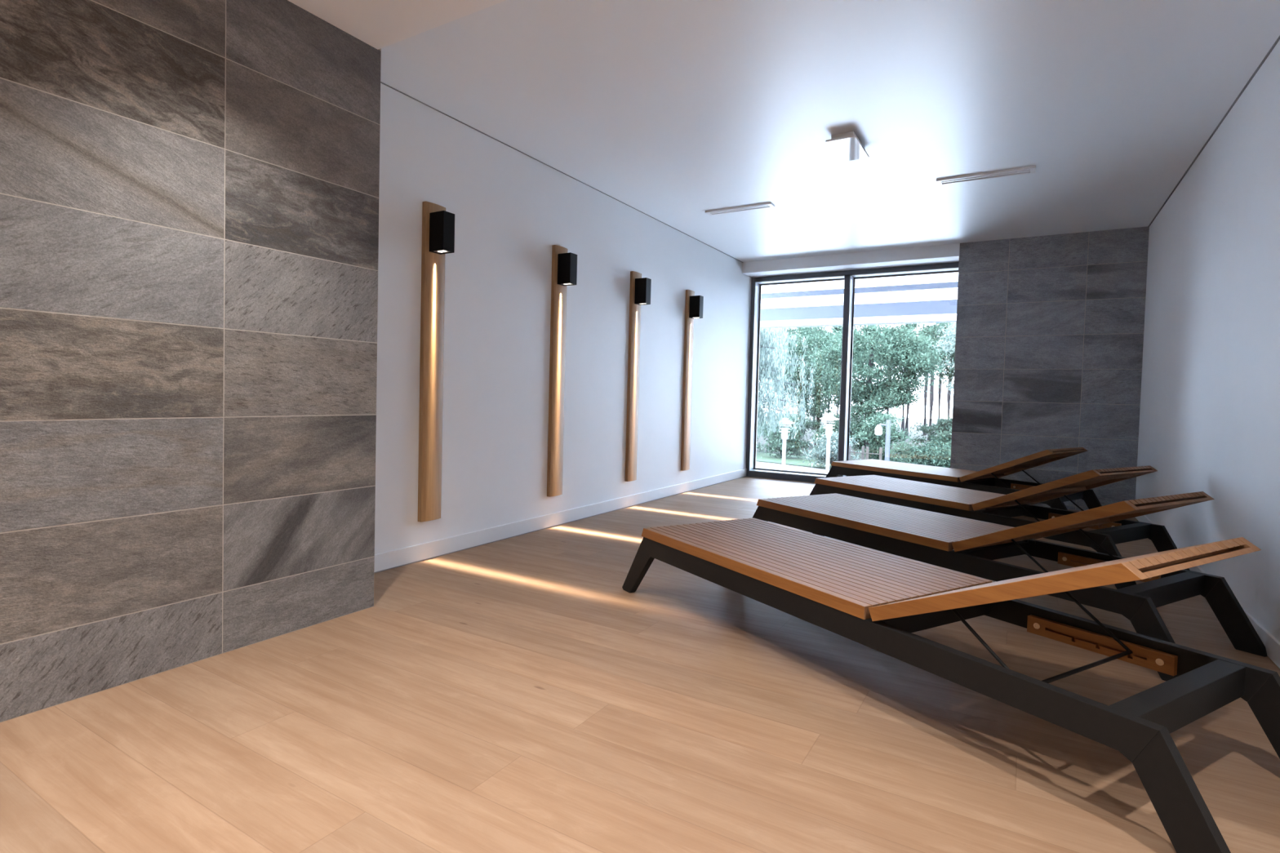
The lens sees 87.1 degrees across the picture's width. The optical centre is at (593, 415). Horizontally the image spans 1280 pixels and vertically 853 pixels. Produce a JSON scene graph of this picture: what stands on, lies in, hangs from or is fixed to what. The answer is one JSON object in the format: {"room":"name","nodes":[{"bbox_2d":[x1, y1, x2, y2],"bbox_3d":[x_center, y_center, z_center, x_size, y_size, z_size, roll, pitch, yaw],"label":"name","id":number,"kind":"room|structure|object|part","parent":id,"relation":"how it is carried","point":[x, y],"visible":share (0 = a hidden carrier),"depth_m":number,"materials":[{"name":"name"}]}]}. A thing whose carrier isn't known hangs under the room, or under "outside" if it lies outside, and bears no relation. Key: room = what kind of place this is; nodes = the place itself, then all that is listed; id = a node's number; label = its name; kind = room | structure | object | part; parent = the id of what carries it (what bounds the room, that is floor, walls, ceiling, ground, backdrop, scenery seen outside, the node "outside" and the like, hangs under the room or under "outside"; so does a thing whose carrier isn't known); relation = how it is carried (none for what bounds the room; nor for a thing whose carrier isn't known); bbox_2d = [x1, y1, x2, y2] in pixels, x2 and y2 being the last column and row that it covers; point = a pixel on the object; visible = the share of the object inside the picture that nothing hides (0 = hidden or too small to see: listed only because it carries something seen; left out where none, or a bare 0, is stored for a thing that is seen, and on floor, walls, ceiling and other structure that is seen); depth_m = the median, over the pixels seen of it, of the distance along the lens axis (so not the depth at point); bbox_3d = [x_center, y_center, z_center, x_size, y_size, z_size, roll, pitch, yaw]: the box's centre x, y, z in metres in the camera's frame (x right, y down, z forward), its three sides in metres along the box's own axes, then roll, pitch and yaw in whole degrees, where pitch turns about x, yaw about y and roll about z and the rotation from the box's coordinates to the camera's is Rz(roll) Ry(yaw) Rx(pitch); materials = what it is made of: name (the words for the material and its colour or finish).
{"room":"spa","nodes":[
{"label":"spa","id":0,"kind":"room"},
{"bbox_2d":[0,0,381,722],"bbox_3d":[-2.434,-0.468,1.077,0.680,2.630,4.590,3,2,33],"label":"tiled wall","id":1,"kind":"structure","parent":0,"point":[189,189],"depth_m":2.16,"materials":[{"name":"tile"}]},
{"bbox_2d":[288,0,505,48],"bbox_3d":[-0.817,-1.623,0.005,3.128,0.411,4.573,3,2,33],"label":"ceiling","id":2,"kind":"structure","parent":0,"point":[379,24],"depth_m":2.51,"materials":[{"name":"paint"}]},
{"bbox_2d":[374,83,761,554],"bbox_3d":[0.262,-0.538,5.661,0.250,2.670,6.041,3,2,33],"label":"wall","id":3,"kind":"structure","parent":0,"point":[509,207],"depth_m":4.34,"materials":[{"name":"white paint"}]},
{"bbox_2d":[417,200,454,522],"bbox_3d":[-0.831,-0.282,3.621,0.138,1.709,0.148,3,2,33],"label":"wall lamp","id":4,"kind":"object","parent":3,"relation":"attached to","point":[437,224],"visible":1,"depth_m":3.61,"materials":[{"name":"brown wood"}]},
{"bbox_2d":[373,468,746,573],"bbox_3d":[0.248,0.705,5.486,0.012,0.088,5.689,3,2,33],"label":"baseboard","id":5,"kind":"structure","parent":3,"relation":"attached to","point":[390,559],"depth_m":4.39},
{"bbox_2d":[380,81,743,262],"bbox_3d":[0.221,-1.681,5.280,0.006,0.006,5.386,3,2,33],"label":"trim","id":6,"kind":"structure","parent":3,"relation":"attached to","point":[380,82],"depth_m":4.32,"materials":[{"name":"white paint"}]},
{"bbox_2d":[546,244,577,497],"bbox_3d":[-0.202,-0.300,4.597,0.138,1.709,0.148,3,2,33],"label":"wall lamp","id":7,"kind":"object","parent":3,"relation":"attached to","point":[564,264],"visible":1,"depth_m":4.58,"materials":[{"name":"brown wood"}]},
{"bbox_2d":[625,271,651,481],"bbox_3d":[0.375,-0.316,5.494,0.138,1.709,0.148,3,2,33],"label":"wall lamp","id":8,"kind":"object","parent":3,"relation":"attached to","point":[640,287],"visible":1,"depth_m":5.48,"materials":[{"name":"brown wood"}]},
{"bbox_2d":[680,289,703,471],"bbox_3d":[0.945,-0.333,6.379,0.138,1.709,0.148,3,2,33],"label":"wall lamp","id":9,"kind":"object","parent":3,"relation":"attached to","point":[694,304],"visible":1,"depth_m":6.36,"materials":[{"name":"brown wood"}]},
{"bbox_2d":[0,476,1279,852],"bbox_3d":[0.493,0.855,2.636,3.816,0.001,10.340,3,2,33],"label":"floor","id":10,"kind":"structure","parent":0,"point":[510,695],"depth_m":1.83,"materials":[{"name":"brown wood"}]},
{"bbox_2d":[622,517,1279,852],"bbox_3d":[0.977,0.578,2.389,0.662,0.594,2.225,0,2,-30],"label":"sun lounger","id":11,"kind":"object","parent":10,"relation":"on","point":[873,599],"visible":1,"depth_m":1.86,"materials":[{"name":"brown wood"}]},
{"bbox_3d":[0.207,0.690,3.113,0.032,0.286,0.218,0,2,-30],"label":"leg","id":12,"kind":"part","parent":11,"relation":"part of","materials":[{"name":"black metal"}]},
{"bbox_3d":[0.802,0.561,2.699,0.662,0.054,1.206,0,2,-30],"label":"seat","id":13,"kind":"part","parent":11,"relation":"part of","materials":[{"name":"brown wood"}]},
{"bbox_3d":[0.710,0.644,2.226,0.032,0.112,1.911,0,2,-30],"label":"rail","id":14,"kind":"part","parent":11,"relation":"part of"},
{"bbox_3d":[1.273,0.465,1.869,0.662,0.317,0.667,0,2,-30],"label":"backrest","id":15,"kind":"part","parent":11,"relation":"part of","materials":[{"name":"brown wood"}]},
{"bbox_3d":[1.254,0.646,2.535,0.032,0.112,1.911,0,2,-30],"label":"rail","id":16,"kind":"part","parent":11,"relation":"part of","materials":[{"name":"black metal"}]},
{"bbox_3d":[1.203,0.783,1.355,0.032,0.264,0.188,0,2,-30],"label":"leg","id":17,"kind":"part","parent":11,"relation":"part of","materials":[{"name":"black metal"}]},
{"bbox_3d":[1.748,0.786,1.663,0.032,0.264,0.188,0,2,-30],"label":"leg","id":18,"kind":"part","parent":11,"relation":"part of","materials":[{"name":"black metal"}]},
{"bbox_2d":[825,447,1102,510],"bbox_3d":[3.122,0.510,5.915,0.662,0.594,2.225,0,2,-35],"label":"sun lounger","id":19,"kind":"object","parent":10,"relation":"on","point":[987,480],"visible":0.77,"depth_m":5.67,"materials":[{"name":"brown wood"}]},
{"bbox_3d":[2.285,0.623,6.561,0.032,0.286,0.218,0,2,-35],"label":"leg","id":20,"kind":"part","parent":19,"relation":"part of","materials":[{"name":"black metal"}]},
{"bbox_3d":[2.917,0.493,6.206,0.662,0.054,1.206,0,2,-35],"label":"seat","id":21,"kind":"part","parent":19,"relation":"part of","materials":[{"name":"brown wood"}]},
{"bbox_3d":[2.872,0.577,5.727,0.032,0.112,1.911,0,2,-35],"label":"rail","id":22,"kind":"part","parent":19,"relation":"part of","materials":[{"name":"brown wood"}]},
{"bbox_3d":[3.466,0.397,5.426,0.662,0.317,0.667,0,2,-35],"label":"backrest","id":23,"kind":"part","parent":19,"relation":"part of","materials":[{"name":"brown wood"}]},
{"bbox_3d":[3.384,0.577,6.087,0.032,0.112,1.911,0,2,-35],"label":"rail","id":24,"kind":"part","parent":19,"relation":"part of","materials":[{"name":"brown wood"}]},
{"bbox_3d":[3.448,0.717,4.908,0.032,0.264,0.188,0,2,-35],"label":"leg","id":25,"kind":"part","parent":19,"relation":"part of","materials":[{"name":"black metal"}]},
{"bbox_3d":[3.960,0.717,5.269,0.032,0.264,0.188,0,2,-35],"label":"leg","id":26,"kind":"part","parent":19,"relation":"part of","materials":[{"name":"black metal"}]},
{"bbox_2d":[808,466,1190,589],"bbox_3d":[2.444,0.543,4.453,0.662,0.594,2.225,0,2,-30],"label":"sun lounger","id":27,"kind":"object","parent":10,"relation":"on","point":[999,508],"visible":0.8,"depth_m":4.10,"materials":[{"name":"brown wood"}]},
{"bbox_3d":[1.671,0.655,5.174,0.032,0.286,0.218,0,2,-30],"label":"leg","id":28,"kind":"part","parent":27,"relation":"part of","materials":[{"name":"black metal"}]},
{"bbox_3d":[2.268,0.526,4.762,0.662,0.054,1.206,0,2,-30],"label":"seat","id":29,"kind":"part","parent":27,"relation":"part of","materials":[{"name":"brown wood"}]},
{"bbox_3d":[2.177,0.609,4.289,0.032,0.112,1.911,0,2,-30],"label":"rail","id":30,"kind":"part","parent":27,"relation":"part of","materials":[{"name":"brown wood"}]},
{"bbox_3d":[2.741,0.430,3.934,0.662,0.317,0.667,0,2,-30],"label":"backrest","id":31,"kind":"part","parent":27,"relation":"part of","materials":[{"name":"brown wood"}]},
{"bbox_3d":[2.720,0.612,4.599,0.032,0.112,1.911,0,2,-30],"label":"rail","id":32,"kind":"part","parent":27,"relation":"part of","materials":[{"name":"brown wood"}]},
{"bbox_3d":[2.673,0.749,3.419,0.032,0.264,0.188,0,2,-30],"label":"leg","id":33,"kind":"part","parent":27,"relation":"part of","materials":[{"name":"black metal"}]},
{"bbox_3d":[3.217,0.751,3.730,0.032,0.264,0.188,0,2,-30],"label":"leg","id":34,"kind":"part","parent":27,"relation":"part of","materials":[{"name":"black metal"}]},
{"bbox_2d":[751,491,1267,681],"bbox_3d":[1.730,0.564,3.335,0.662,0.594,2.225,0,2,-29],"label":"sun lounger","id":35,"kind":"object","parent":10,"relation":"on","point":[926,536],"visible":0.87,"depth_m":2.96,"materials":[{"name":"brown wood"}]},
{"bbox_3d":[0.961,0.675,4.060,0.032,0.286,0.218,0,2,-29],"label":"leg","id":36,"kind":"part","parent":35,"relation":"part of","materials":[{"name":"black metal"}]},
{"bbox_3d":[1.555,0.547,3.645,0.662,0.054,1.206,0,2,-29],"label":"seat","id":37,"kind":"part","parent":35,"relation":"part of","materials":[{"name":"brown wood"}]},
{"bbox_3d":[1.462,0.630,3.172,0.032,0.112,1.911,0,2,-29],"label":"rail","id":38,"kind":"part","parent":35,"relation":"part of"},
{"bbox_3d":[2.025,0.451,2.814,0.662,0.317,0.667,0,2,-29],"label":"backrest","id":39,"kind":"part","parent":35,"relation":"part of","materials":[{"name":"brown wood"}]},
{"bbox_3d":[2.007,0.633,3.480,0.032,0.112,1.911,0,2,-29],"label":"rail","id":40,"kind":"part","parent":35,"relation":"part of","materials":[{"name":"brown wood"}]},
{"bbox_3d":[1.954,0.769,2.300,0.032,0.264,0.188,0,2,-29],"label":"leg","id":41,"kind":"part","parent":35,"relation":"part of","materials":[{"name":"black metal"}]},
{"bbox_3d":[2.499,0.772,2.608,0.032,0.264,0.188,0,2,-29],"label":"leg","id":42,"kind":"part","parent":35,"relation":"part of","materials":[{"name":"black metal"}]},
{"bbox_2d":[380,0,1279,262],"bbox_3d":[1.883,-1.769,4.584,3.550,0.300,6.060,3,2,33],"label":"ceiling","id":43,"kind":"structure","parent":0,"point":[674,111],"depth_m":3.40,"materials":[{"name":"white paint"}]},
{"bbox_2d":[705,202,774,215],"bbox_3d":[1.167,-1.656,5.380,0.545,0.014,0.105,3,2,33],"label":"ceiling vent","id":44,"kind":"object","parent":43,"relation":"in","point":[766,205],"visible":1,"depth_m":5.36,"materials":[{"name":"white metal"}]},
{"bbox_3d":[1.169,-1.656,5.383,0.488,0.008,0.020,3,2,33],"label":"air blade","id":45,"kind":"part","parent":44,"relation":"part of","materials":[{"name":"white metal"}]},
{"bbox_2d":[825,131,868,161],"bbox_3d":[1.494,-1.584,3.945,0.163,0.045,0.380,3,2,33],"label":"ceiling light","id":46,"kind":"object","parent":43,"relation":"attached to","point":[846,146],"visible":1,"depth_m":3.90,"materials":[{"name":"white metal"}]},
{"bbox_2d":[936,165,1035,185],"bbox_3d":[2.595,-1.591,4.456,0.565,0.014,0.115,3,2,33],"label":"ceiling vent","id":47,"kind":"object","parent":43,"relation":"in","point":[1027,170],"visible":1,"depth_m":4.44,"materials":[{"name":"white metal"}]},
{"bbox_3d":[2.597,-1.591,4.459,0.508,0.008,0.020,3,2,33],"label":"air blade","id":48,"kind":"part","parent":47,"relation":"part of","materials":[{"name":"white metal"}]},
{"bbox_2d":[950,226,1149,511],"bbox_3d":[4.302,-0.482,6.266,1.600,2.630,0.653,3,2,33],"label":"tiled wall","id":49,"kind":"structure","parent":0,"point":[1049,343],"depth_m":6.00,"materials":[{"name":"tile"}]},
{"bbox_2d":[742,243,959,277],"bbox_3d":[2.740,-1.631,7.220,2.149,0.132,0.603,3,2,33],"label":"ceiling beam","id":50,"kind":"structure","parent":49,"relation":"attached to","point":[946,253],"depth_m":6.94,"materials":[{"name":"white paint"}]},
{"bbox_2d":[746,262,959,482],"bbox_3d":[2.959,-0.399,7.209,2.618,2.316,0.184,3,2,33],"label":"window","id":51,"kind":"structure","parent":49,"relation":"in","point":[849,277],"depth_m":7.40,"materials":[{"name":"metal"}]},
{"bbox_2d":[1135,40,1279,642],"bbox_3d":[2.183,-0.357,1.639,0.250,2.670,10.730,3,2,33],"label":"wall","id":52,"kind":"structure","parent":0,"point":[1210,408],"depth_m":3.30,"materials":[{"name":"white paint"}]},
{"bbox_2d":[1135,515,1279,668],"bbox_3d":[1.921,0.881,1.561,0.012,0.081,9.877,3,2,33],"label":"baseboard","id":53,"kind":"structure","parent":52,"relation":"attached to","point":[1272,645],"depth_m":2.56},
{"bbox_2d":[1147,35,1279,226],"bbox_3d":[3.189,-1.545,3.358,0.008,0.006,5.407,3,2,33],"label":"trim","id":54,"kind":"structure","parent":52,"relation":"attached to","point":[1278,37],"depth_m":3.46,"materials":[{"name":"white paint"}]},
{"bbox_3d":[4.335,1.864,11.934,28.000,0.100,8.900,3,2,33],"label":"terrace","id":55,"kind":"object","parent":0,"visible":0},
{"bbox_2d":[760,272,958,328],"bbox_3d":[2.981,0.048,9.233,13.495,3.687,3.050,3,2,33],"label":"pergola","id":56,"kind":"object","parent":55,"relation":"on","point":[944,310],"visible":0.17,"depth_m":9.10,"materials":[{"name":"white"}]},
{"bbox_3d":[1.863,-1.653,10.154,1.490,0.012,0.850,3,2,33],"label":"soffit panel","id":57,"kind":"part","parent":56,"relation":"part of","materials":[{"name":"white"}]},
{"bbox_3d":[2.330,-1.481,10.892,1.490,0.020,0.838,3,2,33],"label":"soffit panel","id":58,"kind":"part","parent":56,"relation":"part of","materials":[{"name":"white"}]},
{"bbox_3d":[2.655,-1.678,8.608,1.490,0.012,0.790,3,2,33],"label":"soffit panel","id":59,"kind":"part","parent":56,"relation":"part of","materials":[{"name":"white"}]},
{"bbox_3d":[3.124,-1.596,9.343,1.490,0.012,0.850,3,2,33],"label":"soffit panel","id":60,"kind":"part","parent":56,"relation":"part of","materials":[{"name":"white"}]},
{"bbox_3d":[3.591,-1.424,10.081,1.490,0.020,0.838,3,2,33],"label":"soffit panel","id":61,"kind":"part","parent":56,"relation":"part of","materials":[{"name":"white"}]},
{"bbox_3d":[3.916,-1.620,7.798,1.490,0.012,0.790,3,2,33],"label":"soffit panel","id":62,"kind":"part","parent":56,"relation":"part of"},
{"bbox_3d":[4.385,-1.539,8.532,1.490,0.012,0.850,3,2,33],"label":"soffit panel","id":63,"kind":"part","parent":56,"relation":"part of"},
{"bbox_3d":[4.852,-1.366,9.271,1.490,0.020,0.838,3,2,33],"label":"soffit panel","id":64,"kind":"part","parent":56,"relation":"part of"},
{"label":"outside","id":65,"kind":"structure","parent":0,"visible":0},
{"bbox_2d":[755,413,945,462],"bbox_3d":[27.424,1.185,47.787,140.000,0.100,70.000,3,2,33],"label":"ground","id":66,"kind":"structure","parent":65,"point":[912,421],"depth_m":42.64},
{"bbox_2d":[759,412,823,448],"bbox_3d":[8.267,0.675,28.521,2.955,1.753,1.859,3,2,33],"label":"shrub","id":67,"kind":"object","parent":66,"relation":"on","point":[809,423],"visible":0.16,"depth_m":27.99,"materials":[{"name":"green plant"}]},
{"bbox_2d":[759,326,879,439],"bbox_3d":[10.418,-1.904,34.237,8.147,6.270,5.114,2,2,30],"label":"deciduous tree","id":68,"kind":"object","parent":66,"relation":"on","point":[790,330],"visible":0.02,"depth_m":33.51,"materials":[{"name":"green plant"}]},
{"bbox_2d":[759,325,888,445],"bbox_3d":[9.741,-1.478,29.440,6.719,5.707,4.128,3,2,33],"label":"deciduous tree","id":69,"kind":"object","parent":66,"relation":"on","point":[820,404],"visible":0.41,"depth_m":28.82,"materials":[{"name":"green plant"}]},
{"bbox_2d":[830,325,842,428],"bbox_3d":[17.276,-2.787,47.384,1.824,7.469,1.615,2,2,13],"label":"pine tree","id":70,"kind":"object","parent":66,"relation":"on","point":[840,326],"visible":0.09,"depth_m":47.09,"materials":[{"name":"green plant"}]},
{"bbox_2d":[832,417,902,452],"bbox_3d":[10.631,0.687,26.391,3.021,1.857,1.596,3,2,33],"label":"shrub","id":71,"kind":"object","parent":66,"relation":"on","point":[860,446],"visible":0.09,"depth_m":26.33,"materials":[{"name":"green plant"}]},
{"bbox_2d":[859,324,878,359],"bbox_3d":[16.475,-2.173,40.180,1.780,6.688,1.576,1,2,-21],"label":"pine tree","id":72,"kind":"object","parent":66,"relation":"on","point":[870,330],"visible":0.07,"depth_m":39.90,"materials":[{"name":"green plant"}]},
{"bbox_2d":[804,324,954,457],"bbox_3d":[10.087,-1.076,24.201,5.121,5.278,3.838,3,2,39],"label":"deciduous tree","id":73,"kind":"object","parent":66,"relation":"on","point":[910,362],"visible":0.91,"depth_m":23.40,"materials":[{"name":"green plant"}]},
{"bbox_2d":[877,330,901,413],"bbox_3d":[16.063,-1.712,36.436,1.784,6.000,2.015,1,2,-2],"label":"pine tree","id":74,"kind":"object","parent":66,"relation":"on","point":[887,410],"visible":0.03,"depth_m":36.34,"materials":[{"name":"green plant"}]},
{"bbox_2d":[903,329,916,436],"bbox_3d":[18.233,-1.883,38.940,1.901,6.276,1.683,3,2,38],"label":"pine tree","id":75,"kind":"object","parent":66,"relation":"on","point":[908,406],"visible":0.02,"depth_m":38.98,"materials":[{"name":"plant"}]},
{"bbox_2d":[899,323,922,431],"bbox_3d":[20.800,-2.614,44.790,1.719,7.465,1.850,1,2,-22],"label":"pine tree","id":76,"kind":"object","parent":66,"relation":"on","point":[909,324],"visible":0.06,"depth_m":44.81,"materials":[{"name":"green plant"}]},
{"bbox_2d":[904,415,952,449],"bbox_3d":[13.443,0.735,25.242,1.749,1.752,3.091,0,3,-40],"label":"shrub","id":77,"kind":"object","parent":66,"relation":"on","point":[947,423],"visible":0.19,"depth_m":25.41,"materials":[{"name":"green plant"}]},
{"bbox_2d":[902,322,955,386],"bbox_3d":[16.894,-1.623,30.386,6.928,6.275,4.898,3,2,33],"label":"deciduous tree","id":78,"kind":"object","parent":66,"relation":"on","point":[934,334],"visible":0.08,"depth_m":30.47,"materials":[{"name":"green plant"}]},
{"bbox_2d":[920,324,938,435],"bbox_3d":[20.511,-2.235,41.296,1.557,6.930,1.759,0,2,-33],"label":"pine tree","id":79,"kind":"object","parent":66,"relation":"on","point":[926,326],"visible":0.02,"depth_m":41.31,"materials":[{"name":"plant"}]},
{"bbox_2d":[920,325,943,440],"bbox_3d":[17.884,-1.685,35.559,1.656,6.090,1.871,2,2,12],"label":"pine tree","id":80,"kind":"object","parent":66,"relation":"on","point":[931,388],"visible":0.02,"depth_m":35.49,"materials":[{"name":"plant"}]},
{"bbox_2d":[930,322,955,397],"bbox_3d":[14.990,-1.239,26.553,4.220,5.674,3.580,2,2,28],"label":"deciduous tree","id":81,"kind":"object","parent":66,"relation":"on","point":[952,341],"visible":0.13,"depth_m":26.73,"materials":[{"name":"green plant"}]},
{"bbox_2d":[935,322,952,423],"bbox_3d":[22.555,-2.580,43.657,1.715,7.558,1.518,1,2,-14],"label":"pine tree","id":82,"kind":"object","parent":66,"relation":"on","point":[940,384],"visible":0.04,"depth_m":43.62,"materials":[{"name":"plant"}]},
{"bbox_2d":[944,322,955,418],"bbox_3d":[20.159,-2.007,37.915,1.563,6.684,1.766,0,2,-30],"label":"pine tree","id":83,"kind":"object","parent":66,"relation":"on","point":[948,397],"visible":0.02,"depth_m":37.93,"materials":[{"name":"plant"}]},
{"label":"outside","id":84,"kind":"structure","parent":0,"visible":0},
{"bbox_2d":[755,461,830,473],"bbox_3d":[7.366,1.798,16.642,80.000,0.100,20.100,3,2,33],"label":"garden path","id":85,"kind":"structure","parent":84,"point":[758,464],"depth_m":20.44,"materials":[{"name":"beige concrete"}]},
{"bbox_2d":[755,327,816,457],"bbox_3d":[4.623,-0.610,18.504,3.348,4.465,3.466,1,2,-14],"label":"weeping tree","id":86,"kind":"object","parent":85,"relation":"on","point":[770,344],"visible":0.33,"depth_m":18.29,"materials":[{"name":"green plant"}]},
{"bbox_2d":[779,417,793,470],"bbox_3d":[5.537,0.833,19.503,0.520,1.547,0.520,3,2,33],"label":"garden lamp","id":87,"kind":"object","parent":85,"relation":"on","point":[783,431],"visible":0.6,"depth_m":19.46,"materials":[{"name":"white metal"}]},
{"bbox_2d":[819,413,839,474],"bbox_3d":[6.659,0.796,19.042,0.520,1.706,0.520,3,2,33],"label":"garden lamp","id":88,"kind":"object","parent":85,"relation":"on","point":[828,428],"visible":0.96,"depth_m":18.99,"materials":[{"name":"white metal"}]},
{"bbox_2d":[848,445,882,460],"bbox_3d":[7.736,1.272,19.419,1.120,0.780,0.075,3,2,33],"label":"wooden fence","id":89,"kind":"object","parent":85,"relation":"on","point":[862,452],"visible":0.34,"depth_m":19.32,"materials":[{"name":"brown wood"}]},
{"bbox_3d":[7.454,1.259,19.609,0.070,0.780,0.060,3,2,33],"label":"post","id":90,"kind":"part","parent":89,"relation":"part of","materials":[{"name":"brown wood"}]},
{"bbox_3d":[7.774,1.274,19.403,0.070,0.780,0.060,3,2,33],"label":"post","id":91,"kind":"part","parent":89,"relation":"part of","materials":[{"name":"grey wood"}]},
{"bbox_3d":[7.724,1.071,19.387,1.120,0.025,0.015,3,2,33],"label":"rail","id":92,"kind":"part","parent":89,"relation":"part of","materials":[{"name":"grey wood"}]},
{"bbox_3d":[7.874,1.278,19.338,0.070,0.780,0.060,3,2,33],"label":"post","id":93,"kind":"part","parent":89,"relation":"part of","materials":[{"name":"grey wood"}]},
{"bbox_3d":[8.177,1.292,19.144,0.070,0.780,0.060,3,2,33],"label":"post","id":94,"kind":"part","parent":89,"relation":"part of","materials":[{"name":"grey wood"}]},
{"bbox_2d":[875,419,890,461],"bbox_3d":[7.814,0.906,18.181,0.410,1.600,0.190,3,2,33],"label":"garden lamp","id":95,"kind":"object","parent":85,"relation":"on","point":[878,429],"visible":0.72,"depth_m":18.07,"materials":[{"name":"white metal"}]},
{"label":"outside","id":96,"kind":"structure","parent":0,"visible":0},
{"bbox_2d":[755,451,831,469],"bbox_3d":[9.835,1.692,20.922,81.340,0.100,6.230,3,3,41],"label":"lawn","id":97,"kind":"structure","parent":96,"point":[793,460],"depth_m":22.72,"materials":[{"name":"green plant"}]},
{"bbox_2d":[756,408,768,452],"bbox_3d":[5.467,0.482,25.621,3.397,2.228,1.895,2,2,25],"label":"shrub","id":98,"kind":"object","parent":97,"relation":"on","point":[757,446],"visible":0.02,"depth_m":25.13,"materials":[{"name":"green plant"}]},
{"bbox_2d":[757,412,808,458],"bbox_3d":[6.564,0.727,23.623,2.106,1.773,1.696,3,3,40],"label":"shrub","id":99,"kind":"object","parent":97,"relation":"on","point":[777,442],"visible":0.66,"depth_m":23.37,"materials":[{"name":"green plant"}]},
{"bbox_2d":[804,411,856,462],"bbox_3d":[7.943,0.743,22.570,1.442,1.803,1.519,0,2,-25],"label":"shrub","id":100,"kind":"object","parent":97,"relation":"on","point":[822,430],"visible":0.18,"depth_m":22.49,"materials":[{"name":"green plant"}]},
{"bbox_2d":[800,431,862,467],"bbox_3d":[7.321,1.022,20.541,1.860,1.229,1.521,3,2,33],"label":"shrub","id":101,"kind":"object","parent":97,"relation":"on","point":[820,454],"visible":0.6,"depth_m":20.45,"materials":[{"name":"green plant"}]},
{"bbox_2d":[849,409,916,462],"bbox_3d":[9.032,0.707,21.057,1.882,1.870,1.574,3,3,44],"label":"shrub","id":102,"kind":"object","parent":97,"relation":"on","point":[878,440],"visible":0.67,"depth_m":20.89,"materials":[{"name":"green plant"}]},
{"bbox_2d":[882,437,951,467],"bbox_3d":[9.437,1.258,18.716,2.638,1.317,1.737,3,3,45],"label":"shrub","id":103,"kind":"object","parent":97,"relation":"on","point":[924,455],"visible":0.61,"depth_m":18.70,"materials":[{"name":"green plant"}]},
{"bbox_2d":[923,426,951,453],"bbox_3d":[11.034,1.038,20.142,2.158,1.498,1.576,3,3,41],"label":"shrub","id":104,"kind":"object","parent":97,"relation":"on","point":[948,434],"visible":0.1,"depth_m":20.28,"materials":[{"name":"green plant"}]}
]}

